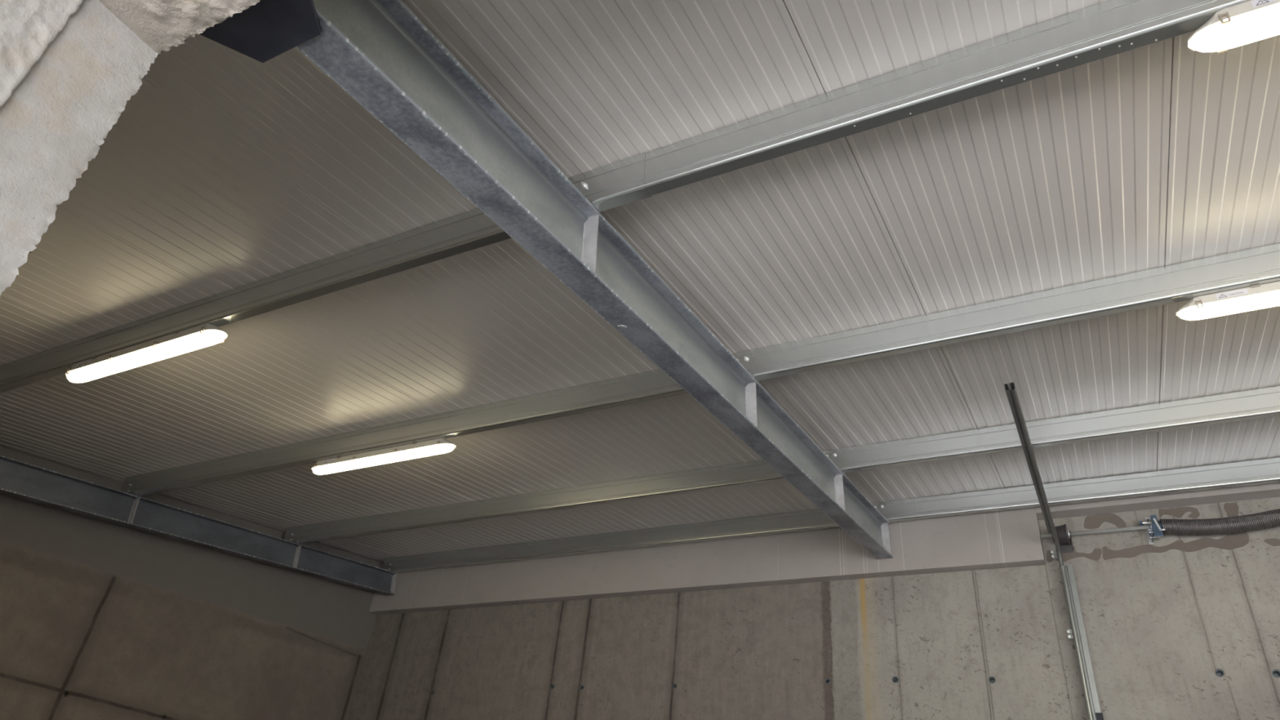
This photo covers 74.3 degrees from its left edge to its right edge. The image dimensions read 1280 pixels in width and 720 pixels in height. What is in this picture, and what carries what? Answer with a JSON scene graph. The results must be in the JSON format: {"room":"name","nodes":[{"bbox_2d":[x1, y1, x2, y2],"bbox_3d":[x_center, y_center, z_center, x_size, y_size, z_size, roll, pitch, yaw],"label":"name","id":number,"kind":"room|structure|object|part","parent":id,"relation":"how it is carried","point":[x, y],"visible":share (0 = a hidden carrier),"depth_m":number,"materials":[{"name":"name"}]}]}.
{"room":"warehouse","nodes":[
{"label":"warehouse","id":0,"kind":"room"},
{"bbox_2d":[0,0,260,296],"bbox_3d":[0.291,-0.336,0.358,14.570,4.210,0.630,-12,-38,26],"label":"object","id":1,"kind":"structure","parent":0,"point":[69,68],"depth_m":1.76,"materials":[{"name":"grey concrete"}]},
{"bbox_2d":[199,0,893,559],"bbox_3d":[0.490,0.250,4.379,0.395,1.144,5.921,-12,-38,26],"label":"roof beam","id":2,"kind":"structure","parent":1,"relation":"attached to","point":[379,52],"depth_m":2.80,"materials":[{"name":"metal"}]},
{"bbox_2d":[0,208,511,393],"bbox_3d":[-2.539,-0.135,4.315,5.246,0.160,0.080,-12,-38,26],"label":"purlin","id":3,"kind":"object","parent":2,"relation":"on","point":[471,229],"visible":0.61,"depth_m":3.83,"materials":[{"name":"metal"}]},
{"bbox_2d":[65,323,227,382],"bbox_3d":[-2.519,-0.024,4.281,1.234,0.085,0.121,-12,-38,26],"label":"strip light","id":4,"kind":"object","parent":3,"relation":"attached to","point":[203,335],"visible":1,"depth_m":4.21,"materials":[{"name":"plastic"}]},
{"bbox_2d":[567,152,651,212],"bbox_3d":[-0.227,-0.620,3.177,0.575,0.152,0.096,-12,-38,26],"label":"purlin sleeve","id":5,"kind":"object","parent":3,"relation":"attached to","point":[621,182],"visible":0.53,"depth_m":3.09,"materials":[{"name":"metal"}]},
{"bbox_3d":[-0.885,-0.811,2.020,0.395,0.014,0.167,-12,-29,26],"label":"bearing plate","id":6,"kind":"part","parent":2,"relation":"part of","materials":[{"name":"black metal"}]},
{"bbox_2d":[121,368,688,495],"bbox_3d":[-1.774,0.526,5.597,5.246,0.160,0.080,-12,-38,26],"label":"purlin","id":7,"kind":"object","parent":2,"relation":"on","point":[653,384],"visible":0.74,"depth_m":5.36,"materials":[{"name":"metal"}]},
{"bbox_2d":[311,438,456,475],"bbox_3d":[-1.709,0.642,5.572,1.234,0.085,0.121,-12,-38,26],"label":"strip light","id":8,"kind":"object","parent":7,"relation":"attached to","point":[439,446],"visible":1,"depth_m":5.51,"materials":[{"name":"plastic"}]},
{"bbox_2d":[732,342,797,381],"bbox_3d":[0.537,0.039,4.458,0.575,0.152,0.099,-12,-38,26],"label":"purlin sleeve","id":9,"kind":"object","parent":7,"relation":"attached to","point":[774,361],"visible":0.56,"depth_m":4.37,"materials":[{"name":"metal"}]},
{"bbox_2d":[284,459,786,543],"bbox_3d":[-1.018,1.178,6.864,5.246,0.160,0.080,-12,-38,26],"label":"purlin","id":10,"kind":"object","parent":2,"relation":"on","point":[755,472],"visible":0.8,"depth_m":6.69,"materials":[{"name":"metal"}]},
{"bbox_2d":[822,444,875,473],"bbox_3d":[1.293,0.691,5.724,0.575,0.152,0.100,-12,-38,26],"label":"purlin sleeve","id":11,"kind":"object","parent":10,"relation":"attached to","point":[858,458],"visible":0.57,"depth_m":5.64,"materials":[{"name":"metal"}]},
{"bbox_3d":[-0.183,-0.417,3.100,0.057,0.258,0.008,-12,-29,26],"label":"stiffener plate","id":12,"kind":"part","parent":2,"relation":"part of","materials":[{"name":"grey metal"}]},
{"bbox_2d":[382,509,839,573],"bbox_3d":[-0.404,1.708,7.893,5.246,0.160,0.080,-12,-38,26],"label":"purlin","id":13,"kind":"object","parent":2,"relation":"on","point":[814,519],"visible":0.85,"depth_m":7.75,"materials":[{"name":"metal"}]},
{"bbox_2d":[871,498,917,522],"bbox_3d":[1.907,1.222,6.754,0.575,0.152,0.100,-12,-38,26],"label":"purlin sleeve","id":14,"kind":"object","parent":13,"relation":"attached to","point":[900,510],"visible":0.63,"depth_m":6.67,"materials":[{"name":"metal"}]},
{"bbox_3d":[0.576,0.238,4.372,0.057,0.258,0.008,-12,-30,26],"label":"stiffener plate","id":15,"kind":"part","parent":2,"relation":"part of","materials":[{"name":"metal"}]},
{"bbox_3d":[1.331,0.890,5.636,0.057,0.258,0.008,-12,-30,26],"label":"stiffener plate","id":16,"kind":"part","parent":2,"relation":"part of","materials":[{"name":"metal"}]},
{"bbox_3d":[1.935,1.411,6.649,0.057,0.258,0.008,-12,-30,26],"label":"stiffener plate","id":17,"kind":"part","parent":2,"relation":"part of","materials":[{"name":"metal"}]},
{"bbox_2d":[644,0,1249,195],"bbox_3d":[3.586,-1.424,1.326,8.620,0.162,0.078,-12,-38,26],"label":"purlin","id":18,"kind":"object","parent":2,"relation":"on","point":[1108,28],"visible":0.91,"depth_m":2.60,"materials":[{"name":"metal"}]},
{"bbox_2d":[1186,0,1279,53],"bbox_3d":[2.046,-0.986,2.053,1.234,0.085,0.121,-12,-38,26],"label":"strip light","id":19,"kind":"object","parent":18,"relation":"attached to","point":[1244,23],"visible":1,"depth_m":2.24,"materials":[{"name":"plastic"}]},
{"bbox_2d":[791,242,1279,373],"bbox_3d":[4.351,-0.764,2.608,8.620,0.160,0.078,-12,-38,26],"label":"purlin","id":20,"kind":"object","parent":2,"relation":"on","point":[1188,280],"visible":0.97,"depth_m":3.80,"materials":[{"name":"grey metal"}]},
{"bbox_2d":[1175,280,1279,319],"bbox_3d":[2.838,-0.316,3.352,1.234,0.085,0.121,-12,-38,26],"label":"strip light","id":21,"kind":"object","parent":20,"relation":"attached to","point":[1259,296],"visible":1,"depth_m":3.50,"materials":[{"name":"plastic"}]},
{"bbox_2d":[871,385,1279,468],"bbox_3d":[5.107,-0.112,3.875,8.620,0.160,0.078,-12,-38,26],"label":"purlin","id":22,"kind":"object","parent":2,"relation":"on","point":[1263,402],"visible":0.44,"depth_m":5.03,"materials":[{"name":"grey metal"}]},
{"bbox_2d":[884,457,1279,519],"bbox_3d":[5.721,0.418,4.904,8.620,0.160,0.078,-12,-38,26],"label":"purlin","id":23,"kind":"object","parent":2,"relation":"on","point":[1262,471],"visible":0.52,"depth_m":6.03,"materials":[{"name":"grey metal"}]},
{"bbox_2d":[0,445,383,719],"bbox_3d":[-4.519,2.545,5.874,0.250,4.609,6.219,-12,-38,26],"label":"wall","id":24,"kind":"structure","parent":0,"point":[100,620],"depth_m":6.92,"materials":[{"name":"concrete"}]},
{"bbox_2d":[0,455,397,595],"bbox_3d":[-4.012,1.169,6.600,0.112,1.068,5.923,-12,-38,26],"label":"beam","id":25,"kind":"structure","parent":24,"relation":"attached to","point":[19,479],"depth_m":6.94,"materials":[{"name":"metal"}]},
{"bbox_3d":[-3.968,1.183,6.625,0.046,0.205,0.008,-12,-29,26],"label":"stiffener plate","id":26,"kind":"part","parent":25,"relation":"part of","materials":[{"name":"grey metal"}]},
{"bbox_3d":[-3.206,1.840,7.902,0.046,0.205,0.008,-12,-30,26],"label":"stiffener plate","id":27,"kind":"part","parent":25,"relation":"part of","materials":[{"name":"metal"}]},
{"bbox_3d":[-2.599,2.364,8.918,0.046,0.205,0.008,-12,-30,26],"label":"stiffener plate","id":28,"kind":"part","parent":25,"relation":"part of","materials":[{"name":"metal"}]},
{"bbox_2d":[0,0,1279,562],"bbox_3d":[1.830,-0.349,3.895,14.998,1.000,6.260,-12,-38,26],"label":"ceiling","id":29,"kind":"structure","parent":0,"point":[226,169],"depth_m":3.69,"materials":[{"name":"white metal"}]},
{"bbox_3d":[-4.352,0.972,6.903,0.998,0.060,6.310,-12,-30,26],"label":"roof panel","id":30,"kind":"part","parent":29,"relation":"part of","materials":[{"name":"white metal"}]},
{"bbox_3d":[-3.469,0.786,6.472,0.998,0.060,6.310,-12,-30,26],"label":"roof panel","id":31,"kind":"part","parent":29,"relation":"part of","materials":[{"name":"white metal"}]},
{"bbox_3d":[-2.586,0.600,6.041,0.998,0.060,6.310,-12,-30,26],"label":"roof panel","id":32,"kind":"part","parent":29,"relation":"part of","materials":[{"name":"white metal"}]},
{"bbox_3d":[-1.703,0.413,5.610,0.998,0.060,6.310,-12,-30,26],"label":"roof panel","id":33,"kind":"part","parent":29,"relation":"part of","materials":[{"name":"white metal"}]},
{"bbox_3d":[-0.820,0.227,5.179,0.998,0.060,6.310,-12,-30,26],"label":"roof panel","id":34,"kind":"part","parent":29,"relation":"part of","materials":[{"name":"white metal"}]},
{"bbox_3d":[0.063,0.041,4.748,0.998,0.060,6.310,-12,-30,26],"label":"roof panel","id":35,"kind":"part","parent":29,"relation":"part of","materials":[{"name":"white metal"}]},
{"bbox_3d":[0.946,-0.145,4.317,0.998,0.060,6.310,-12,-30,26],"label":"roof panel","id":36,"kind":"part","parent":29,"relation":"part of","materials":[{"name":"white metal"}]},
{"bbox_3d":[1.829,-0.331,3.886,0.998,0.060,6.310,-12,-30,26],"label":"roof panel","id":37,"kind":"part","parent":29,"relation":"part of","materials":[{"name":"white metal"}]},
{"bbox_3d":[2.712,-0.517,3.455,0.998,0.060,6.310,-12,-30,26],"label":"roof panel","id":38,"kind":"part","parent":29,"relation":"part of","materials":[{"name":"white metal"}]},
{"bbox_2d":[347,497,1279,719],"bbox_3d":[3.291,2.911,5.103,14.570,4.633,0.253,-12,-38,26],"label":"wall","id":39,"kind":"structure","parent":0,"point":[1179,627],"depth_m":6.36,"materials":[{"name":"concrete"}]},
{"bbox_2d":[368,506,1045,614],"bbox_3d":[0.079,1.855,7.702,6.547,0.543,0.109,-12,-38,26],"label":"trim","id":40,"kind":"structure","parent":39,"relation":"attached to","point":[1004,539],"depth_m":7.26,"materials":[{"name":"paint"}]},
{"bbox_2d":[1004,382,1103,719],"bbox_3d":[2.342,2.467,4.209,0.131,4.162,2.370,-12,-38,26],"label":"door track","id":41,"kind":"object","parent":39,"relation":"attached to","point":[1078,632],"visible":1,"depth_m":5.59,"materials":[{"name":"metal"}]},
{"bbox_3d":[2.457,0.687,5.242,0.028,0.050,2.070,-12,-38,26],"label":"horizontal rail","id":42,"kind":"part","parent":41,"relation":"part of","materials":[{"name":"metal"}]},
{"bbox_3d":[2.973,1.348,6.009,0.028,0.201,0.201,-12,-38,26],"label":"curved rail","id":43,"kind":"part","parent":41,"relation":"part of","materials":[{"name":"metal"}]},
{"bbox_3d":[2.814,3.111,4.914,0.028,3.962,0.050,-12,-38,26],"label":"vertical rail","id":44,"kind":"part","parent":41,"relation":"part of","materials":[{"name":"metal"}]},
{"bbox_2d":[1059,529,1074,553],"bbox_3d":[3.094,1.309,6.169,0.099,0.170,0.096,-12,-38,26],"label":"bracket","id":45,"kind":"object","parent":39,"relation":"attached to","point":[1065,548],"visible":0.47,"depth_m":6.17,"materials":[{"name":"grey metal"}]},
{"bbox_3d":[3.112,1.335,6.204,0.090,0.170,0.004,-12,-38,26],"label":"wall plate","id":46,"kind":"part","parent":45,"relation":"part of","materials":[{"name":"grey metal"}]},
{"bbox_2d":[1040,513,1279,537],"bbox_3d":[4.242,1.030,5.597,2.918,0.025,0.025,-12,-38,26],"label":"shaft","id":47,"kind":"object","parent":45,"relation":"attached to","point":[1140,527],"visible":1,"depth_m":5.99,"materials":[{"name":"metal"}]},
{"bbox_2d":[1051,524,1070,545],"bbox_3d":[3.072,1.276,6.168,0.116,0.151,0.151,-12,-38,26],"label":"drum","id":48,"kind":"object","parent":47,"relation":"attached to","point":[1064,536],"visible":0.75,"depth_m":6.12,"materials":[{"name":"metal"}]},
{"bbox_2d":[1160,508,1279,535],"bbox_3d":[4.448,1.004,5.483,1.853,0.149,0.114,-12,-38,26],"label":"spring","id":49,"kind":"object","parent":47,"relation":"attached to","point":[1229,527],"visible":1,"depth_m":5.70,"materials":[{"name":"metal"}]},
{"bbox_2d":[1138,515,1164,545],"bbox_3d":[3.583,1.183,5.913,0.140,0.170,0.146,-12,-38,26],"label":"anchor","id":50,"kind":"object","parent":39,"relation":"attached to","point":[1156,527],"visible":1,"depth_m":5.88,"materials":[{"name":"metal"}]},
{"bbox_3d":[3.593,1.224,5.973,0.030,0.170,0.008,-12,-38,26],"label":"wall plate","id":51,"kind":"part","parent":50,"relation":"part of","materials":[{"name":"metal"}]},
{"bbox_3d":[3.576,1.189,5.924,0.005,0.150,0.112,-12,-38,26],"label":"anchor plate","id":52,"kind":"part","parent":50,"relation":"part of","materials":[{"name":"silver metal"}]},
{"bbox_3d":[3.573,1.147,5.852,0.054,0.156,0.004,-12,-38,26],"label":"guard plate","id":53,"kind":"part","parent":50,"relation":"part of","materials":[{"name":"blue metal"}]},
{"bbox_2d":[1035,482,1279,519],"bbox_3d":[6.306,0.401,4.767,7.521,0.193,0.109,-12,-38,26],"label":"trim","id":54,"kind":"structure","parent":39,"relation":"attached to","point":[1268,490],"depth_m":5.96,"materials":[{"name":"paint"}]}
]}

